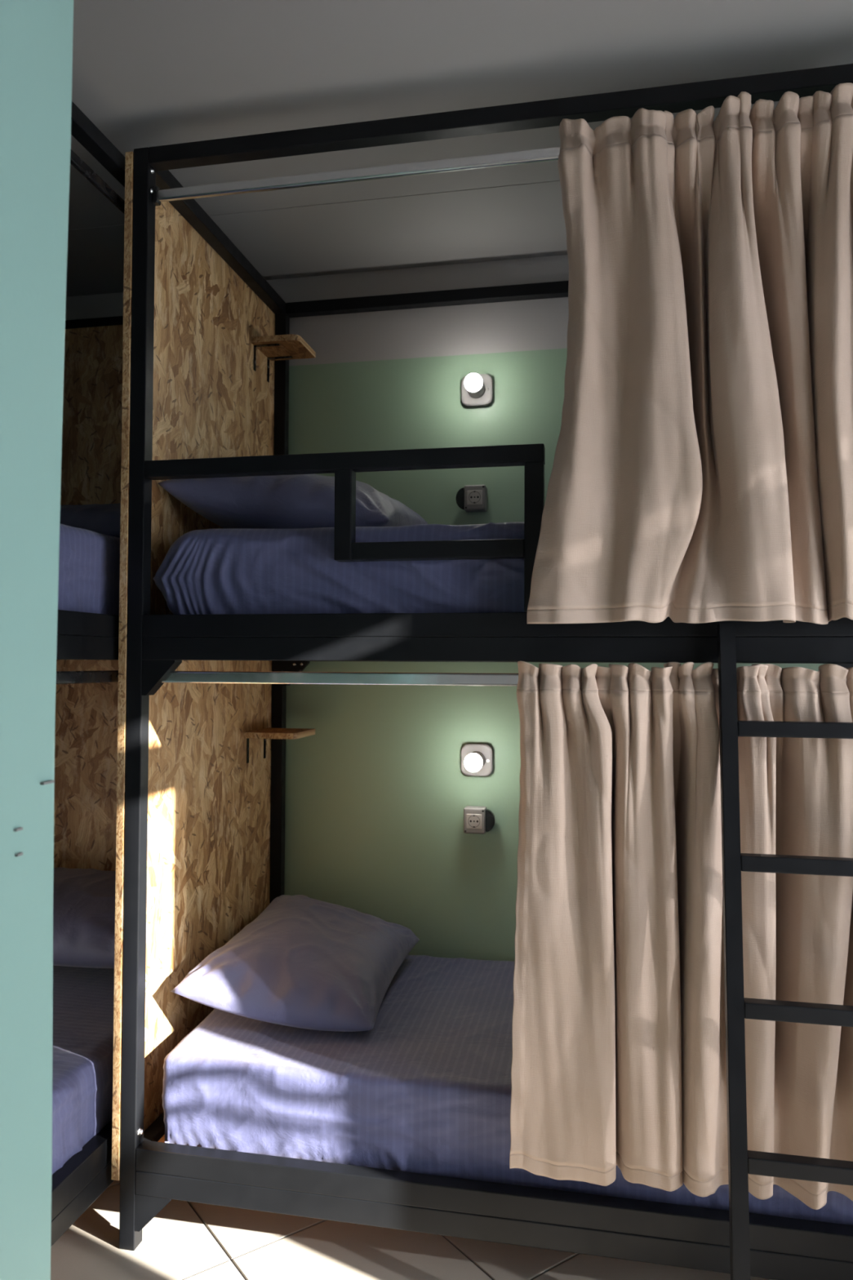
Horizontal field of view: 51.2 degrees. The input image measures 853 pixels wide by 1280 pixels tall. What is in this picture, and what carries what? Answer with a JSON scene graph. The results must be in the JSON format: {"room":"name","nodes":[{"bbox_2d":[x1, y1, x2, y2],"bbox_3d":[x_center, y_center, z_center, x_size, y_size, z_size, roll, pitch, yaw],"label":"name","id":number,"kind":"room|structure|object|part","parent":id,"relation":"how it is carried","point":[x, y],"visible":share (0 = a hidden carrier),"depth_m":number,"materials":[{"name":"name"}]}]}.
{"room":"dormitory","nodes":[
{"label":"dormitory","id":0,"kind":"room"},
{"bbox_2d":[0,0,73,1279],"bbox_3d":[-1.239,0.037,1.133,1.528,2.767,0.312,0,-1,11],"label":"wall partition","id":1,"kind":"structure","parent":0,"point":[36,36],"depth_m":1.07,"materials":[{"name":"green paint"}]},
{"bbox_2d":[50,1179,774,1279],"bbox_3d":[-0.147,1.477,0.872,4.170,0.120,4.605,0,-1,11],"label":"floor","id":2,"kind":"structure","parent":0,"point":[185,1240],"depth_m":2.09,"materials":[{"name":"grey tile"}]},
{"bbox_2d":[50,101,124,1246],"bbox_3d":[-1.242,0.122,2.289,0.997,2.650,1.912,0,-1,11],"label":"bunk bed","id":3,"kind":"object","parent":2,"relation":"on","point":[76,1185],"visible":0.08,"depth_m":2.06,"materials":[{"name":"black metal"}]},
{"bbox_3d":[-0.778,1.228,2.167,0.040,0.063,1.832,0,-1,11],"label":"rail","id":4,"kind":"part","parent":3,"relation":"part of","materials":[{"name":"black metal"}]},
{"bbox_3d":[-0.779,1.287,2.165,0.040,0.055,1.832,0,-1,11],"label":"rail","id":5,"kind":"part","parent":3,"relation":"part of","materials":[{"name":"black metal"}]},
{"bbox_2d":[51,965,114,1174],"bbox_3d":[-1.243,1.131,2.256,0.926,0.224,1.804,0,-1,11],"label":"mattress","id":6,"kind":"object","parent":3,"relation":"on","point":[82,1023],"visible":0.23,"depth_m":2.21,"materials":[{"name":"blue fabric"}]},
{"bbox_2d":[53,866,115,968],"bbox_3d":[-1.133,0.885,2.878,0.890,0.220,0.480,0,-1,11],"label":"pillow","id":7,"kind":"object","parent":6,"relation":"on","point":[84,899],"visible":0.34,"depth_m":2.69,"materials":[{"name":"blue fabric"}]},
{"bbox_2d":[55,670,118,684],"bbox_3d":[-0.775,0.088,2.187,0.020,0.043,1.814,0,-1,11],"label":"curtain rod","id":8,"kind":"object","parent":3,"relation":"attached to","point":[100,676],"visible":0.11,"depth_m":2.07,"materials":[{"name":"silver metal"}]},
{"bbox_3d":[-0.772,0.022,2.198,0.040,0.055,1.832,0,-1,11],"label":"rail","id":9,"kind":"part","parent":3,"relation":"part of","materials":[{"name":"black metal"}]},
{"bbox_3d":[-0.772,-0.033,2.199,0.040,0.054,1.832,0,-1,11],"label":"rail","id":10,"kind":"part","parent":3,"relation":"part of","materials":[{"name":"black metal"}]},
{"bbox_2d":[53,324,123,871],"bbox_3d":[-1.044,0.035,3.176,0.954,2.347,0.018,0,-1,11],"label":"end panel","id":11,"kind":"object","parent":3,"relation":"attached to","point":[86,718],"visible":0.02,"depth_m":3.21,"materials":[{"name":"brown wood"}]},
{"bbox_2d":[57,523,119,615],"bbox_3d":[-1.238,-0.148,2.289,0.924,0.242,1.805,0,-1,11],"label":"mattress","id":12,"kind":"object","parent":3,"relation":"on","point":[89,561],"visible":0.14,"depth_m":2.12,"materials":[{"name":"blue fabric"}]},
{"bbox_2d":[59,503,120,537],"bbox_3d":[-1.122,-0.370,2.935,0.890,0.174,0.450,0,-1,11],"label":"pillow","id":13,"kind":"object","parent":12,"relation":"on","point":[104,519],"visible":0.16,"depth_m":2.71,"materials":[{"name":"blue fabric"}]},
{"bbox_3d":[-1.052,-1.158,3.240,0.917,0.040,0.040,0,-1,11],"label":"canopy rail","id":14,"kind":"part","parent":3,"relation":"part of","materials":[{"name":"black metal"}]},
{"bbox_2d":[70,148,124,213],"bbox_3d":[-0.769,-1.094,2.217,0.020,0.041,1.814,0,-1,11],"label":"curtain rod","id":15,"kind":"object","parent":3,"relation":"attached to","point":[76,162],"visible":0.1,"depth_m":2.12,"materials":[{"name":"silver metal"}]},
{"bbox_3d":[-0.767,-1.183,2.228,0.040,0.040,1.832,0,-1,11],"label":"canopy rail","id":16,"kind":"part","parent":3,"relation":"part of","materials":[{"name":"black metal"}]},
{"bbox_2d":[119,63,852,1279],"bbox_3d":[0.330,0.134,2.440,1.950,2.650,0.995,0,-1,11],"label":"bunk bed","id":17,"kind":"object","parent":2,"relation":"on","point":[154,1172],"visible":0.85,"depth_m":2.03,"materials":[{"name":"black metal"}]},
{"bbox_3d":[-0.701,0.121,2.159,0.040,2.650,0.040,0,-1,11],"label":"post","id":18,"kind":"part","parent":17,"relation":"part of","materials":[{"name":"black metal"}]},
{"bbox_3d":[-0.612,1.272,2.598,0.040,0.068,0.915,0,-1,11],"label":"rail","id":19,"kind":"part","parent":17,"relation":"part of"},
{"bbox_2d":[111,151,275,1180],"bbox_3d":[-0.637,0.058,2.637,0.020,2.483,1.001,0,-1,11],"label":"partition panel","id":20,"kind":"object","parent":17,"relation":"attached to","point":[209,809],"visible":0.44,"depth_m":2.48,"materials":[{"name":"brown wood"}]},
{"bbox_2d":[244,728,315,763],"bbox_3d":[-0.481,0.349,2.929,0.171,0.101,0.203,0,-1,11],"label":"corner shelf","id":21,"kind":"object","parent":20,"relation":"attached to","point":[265,733],"visible":1,"depth_m":2.87,"materials":[{"name":"brown wood"}]},
{"bbox_2d":[251,333,315,382],"bbox_3d":[-0.477,-0.937,2.975,0.161,0.101,0.177,0,-1,11],"label":"corner shelf","id":22,"kind":"object","parent":20,"relation":"attached to","point":[291,346],"visible":1,"depth_m":2.95,"materials":[{"name":"brown wood"}]},
{"bbox_3d":[-0.601,-1.171,2.660,0.040,0.040,0.915,0,-1,11],"label":"canopy rail","id":23,"kind":"part","parent":17,"relation":"part of","materials":[{"name":"black metal"}]},
{"bbox_3d":[-0.513,0.146,3.095,0.040,2.650,0.040,0,-1,11],"label":"post","id":24,"kind":"part","parent":17,"relation":"part of","materials":[{"name":"black metal"}]},
{"bbox_3d":[-0.452,0.088,3.058,0.095,0.029,0.008,0,-1,11],"label":"bracket plate","id":25,"kind":"part","parent":17,"relation":"part of","materials":[{"name":"black metal"}]},
{"bbox_2d":[152,521,524,614],"bbox_3d":[0.321,-0.141,2.443,1.885,0.256,0.915,0,-1,11],"label":"mattress","id":26,"kind":"object","parent":17,"relation":"on","point":[221,571],"visible":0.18,"depth_m":2.10,"materials":[{"name":"blue fabric"}]},
{"bbox_2d":[158,473,427,528],"bbox_3d":[-0.321,-0.378,2.591,0.584,0.221,0.790,0,-1,11],"label":"pillow","id":27,"kind":"object","parent":26,"relation":"on","point":[295,501],"visible":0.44,"depth_m":2.28,"materials":[{"name":"blue fabric"}]},
{"bbox_2d":[161,671,518,686],"bbox_3d":[0.237,0.088,1.979,1.870,0.043,0.020,0,-1,11],"label":"curtain rod","id":28,"kind":"object","parent":17,"relation":"attached to","point":[173,677],"visible":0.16,"depth_m":2.06,"materials":[{"name":"silver metal"}]},
{"bbox_2d":[509,661,852,1209],"bbox_3d":[0.634,0.592,1.903,0.895,1.097,0.193,0,-1,11],"label":"curtain","id":29,"kind":"object","parent":28,"relation":"hanging from","point":[619,1059],"visible":0.92,"depth_m":1.86,"materials":[{"name":"beige fabric"}]},
{"bbox_3d":[-0.208,-0.413,2.075,0.960,0.040,0.040,0,-1,11],"label":"guard rail","id":30,"kind":"part","parent":17,"relation":"part of","materials":[{"name":"black metal"}]},
{"bbox_3d":[-0.189,-0.288,2.068,0.041,0.210,0.040,0,-1,11],"label":"guard post","id":31,"kind":"part","parent":17,"relation":"part of","materials":[{"name":"black metal"}]},
{"bbox_2d":[151,146,560,205],"bbox_3d":[0.243,-1.095,2.010,1.870,0.041,0.020,0,-1,11],"label":"curtain rod","id":32,"kind":"object","parent":17,"relation":"attached to","point":[546,154],"visible":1,"depth_m":2.08,"materials":[{"name":"silver metal"}]},
{"bbox_2d":[527,82,852,624],"bbox_3d":[0.663,-0.585,1.904,0.876,1.112,0.245,0,-1,11],"label":"curtain","id":33,"kind":"object","parent":32,"relation":"hanging from","point":[702,471],"visible":1,"depth_m":1.86,"materials":[{"name":"beige fabric"}]},
{"bbox_3d":[0.429,-1.159,2.941,1.870,0.040,0.040,0,-1,11],"label":"canopy rail","id":34,"kind":"part","parent":17,"relation":"part of","materials":[{"name":"black metal"}]},
{"bbox_3d":[0.025,-0.204,2.022,0.397,0.040,0.040,0,-1,11],"label":"guard rail","id":35,"kind":"part","parent":17,"relation":"part of","materials":[{"name":"black metal"}]},
{"bbox_3d":[0.230,1.232,1.943,1.870,0.053,0.040,0,-1,11],"label":"rail","id":36,"kind":"part","parent":17,"relation":"part of","materials":[{"name":"black metal"}]},
{"bbox_3d":[0.230,1.286,1.942,1.870,0.055,0.040,0,-1,11],"label":"rail","id":37,"kind":"part","parent":17,"relation":"part of","materials":[{"name":"black metal"}]},
{"bbox_3d":[0.236,0.021,1.974,1.870,0.055,0.040,0,-1,11],"label":"rail","id":38,"kind":"part","parent":17,"relation":"part of","materials":[{"name":"black metal"}]},
{"bbox_3d":[0.236,-0.034,1.976,1.870,0.054,0.040,0,-1,11],"label":"rail","id":39,"kind":"part","parent":17,"relation":"part of","materials":[{"name":"black metal"}]},
{"bbox_3d":[0.242,-1.183,2.005,1.870,0.040,0.040,0,-1,11],"label":"canopy rail","id":40,"kind":"part","parent":17,"relation":"part of","materials":[{"name":"black metal"}]},
{"bbox_2d":[161,955,852,1225],"bbox_3d":[0.338,1.132,2.413,1.844,0.244,0.902,0,-1,11],"label":"mattress","id":41,"kind":"object","parent":17,"relation":"on","point":[427,1090],"visible":0.33,"depth_m":2.11,"materials":[{"name":"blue fabric"}]},
{"bbox_2d":[169,894,419,1031],"bbox_3d":[-0.325,0.911,2.567,0.506,0.208,0.779,0,-1,11],"label":"pillow","id":42,"kind":"object","parent":41,"relation":"on","point":[304,962],"visible":1,"depth_m":2.36,"materials":[{"name":"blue fabric"}]},
{"bbox_3d":[0.240,-0.227,1.980,0.042,0.333,0.040,0,-1,11],"label":"guard post","id":43,"kind":"part","parent":17,"relation":"part of","materials":[{"name":"black metal"}]},
{"bbox_3d":[0.424,0.046,2.910,1.870,0.055,0.040,0,-1,11],"label":"rail","id":44,"kind":"part","parent":17,"relation":"part of","materials":[{"name":"black metal"}]},
{"bbox_2d":[717,622,852,1279],"bbox_3d":[0.791,0.703,1.702,0.418,1.482,0.240,0,-1,11],"label":"ladder","id":45,"kind":"object","parent":2,"relation":"on","point":[742,1162],"visible":1,"depth_m":1.72,"materials":[{"name":"black metal"}]},
{"bbox_3d":[0.600,0.703,1.733,0.032,1.482,0.226,0,-1,11],"label":"rail","id":46,"kind":"part","parent":45,"relation":"part of","materials":[{"name":"black metal"}]},
{"bbox_2d":[65,254,825,961],"bbox_3d":[0.287,0.091,3.044,4.170,2.773,0.150,0,-1,11],"label":"wall","id":47,"kind":"structure","parent":0,"point":[375,800],"depth_m":3.03,"materials":[{"name":"paint"}]},
{"bbox_2d":[455,484,487,512],"bbox_3d":[0.150,-0.474,2.981,0.102,0.084,0.054,0,-1,11],"label":"box","id":48,"kind":"object","parent":47,"relation":"attached to","point":[472,498],"visible":1,"depth_m":2.96,"materials":[{"name":"grey plastic"}]},
{"bbox_3d":[0.115,-0.474,2.986,0.030,0.073,0.024,0,-1,11],"label":"lid","id":49,"kind":"part","parent":48,"relation":"part of","materials":[{"name":"black plastic"}]},
{"bbox_3d":[0.160,-0.473,2.954,0.051,0.048,0.002,0,-1,11],"label":"plate","id":50,"kind":"part","parent":48,"relation":"part of","materials":[{"name":"grey plastic"}]},
{"bbox_2d":[461,373,493,407],"bbox_3d":[0.161,-0.844,2.953,0.107,0.107,0.126,0,-1,11],"label":"wall lamp","id":51,"kind":"object","parent":47,"relation":"attached to","point":[477,390],"visible":1,"depth_m":2.99,"materials":[{"name":"grey plastic"}]},
{"bbox_3d":[0.152,-0.846,2.912,0.060,0.060,0.041,0,-1,11],"label":"bulb","id":52,"kind":"part","parent":51,"relation":"part of","materials":[{"name":"white glass"}]},
{"bbox_2d":[461,743,493,776],"bbox_3d":[0.159,0.399,2.920,0.107,0.107,0.126,0,-1,11],"label":"wall lamp","id":53,"kind":"object","parent":47,"relation":"attached to","point":[477,759],"visible":1,"depth_m":2.96,"materials":[{"name":"grey plastic"}]},
{"bbox_3d":[0.150,0.398,2.879,0.060,0.060,0.041,0,-1,11],"label":"bulb","id":54,"kind":"part","parent":53,"relation":"part of","materials":[{"name":"white glass"}]},
{"bbox_2d":[463,805,495,834],"bbox_3d":[0.176,0.597,2.948,0.102,0.084,0.054,0,-1,11],"label":"box","id":55,"kind":"object","parent":47,"relation":"attached to","point":[477,820],"visible":1,"depth_m":2.93,"materials":[{"name":"grey plastic"}]},
{"bbox_3d":[0.157,0.597,2.926,0.051,0.048,0.002,0,-1,11],"label":"plate","id":56,"kind":"part","parent":55,"relation":"part of","materials":[{"name":"grey plastic"}]},
{"bbox_3d":[0.211,0.597,2.938,0.030,0.073,0.024,0,-1,11],"label":"lid","id":57,"kind":"part","parent":55,"relation":"part of","materials":[{"name":"black plastic"}]},
{"bbox_2d":[66,0,852,297],"bbox_3d":[-0.133,-1.399,0.946,4.170,0.120,4.605,0,-1,11],"label":"ceiling","id":58,"kind":"structure","parent":0,"point":[146,73],"depth_m":2.10,"materials":[{"name":"paint"}]},
{"bbox_3d":[0.234,-1.297,2.778,3.770,0.012,0.464,0,-1,11],"label":"panel","id":59,"kind":"part","parent":58,"relation":"part of","materials":[{"name":"paint"}]}
]}

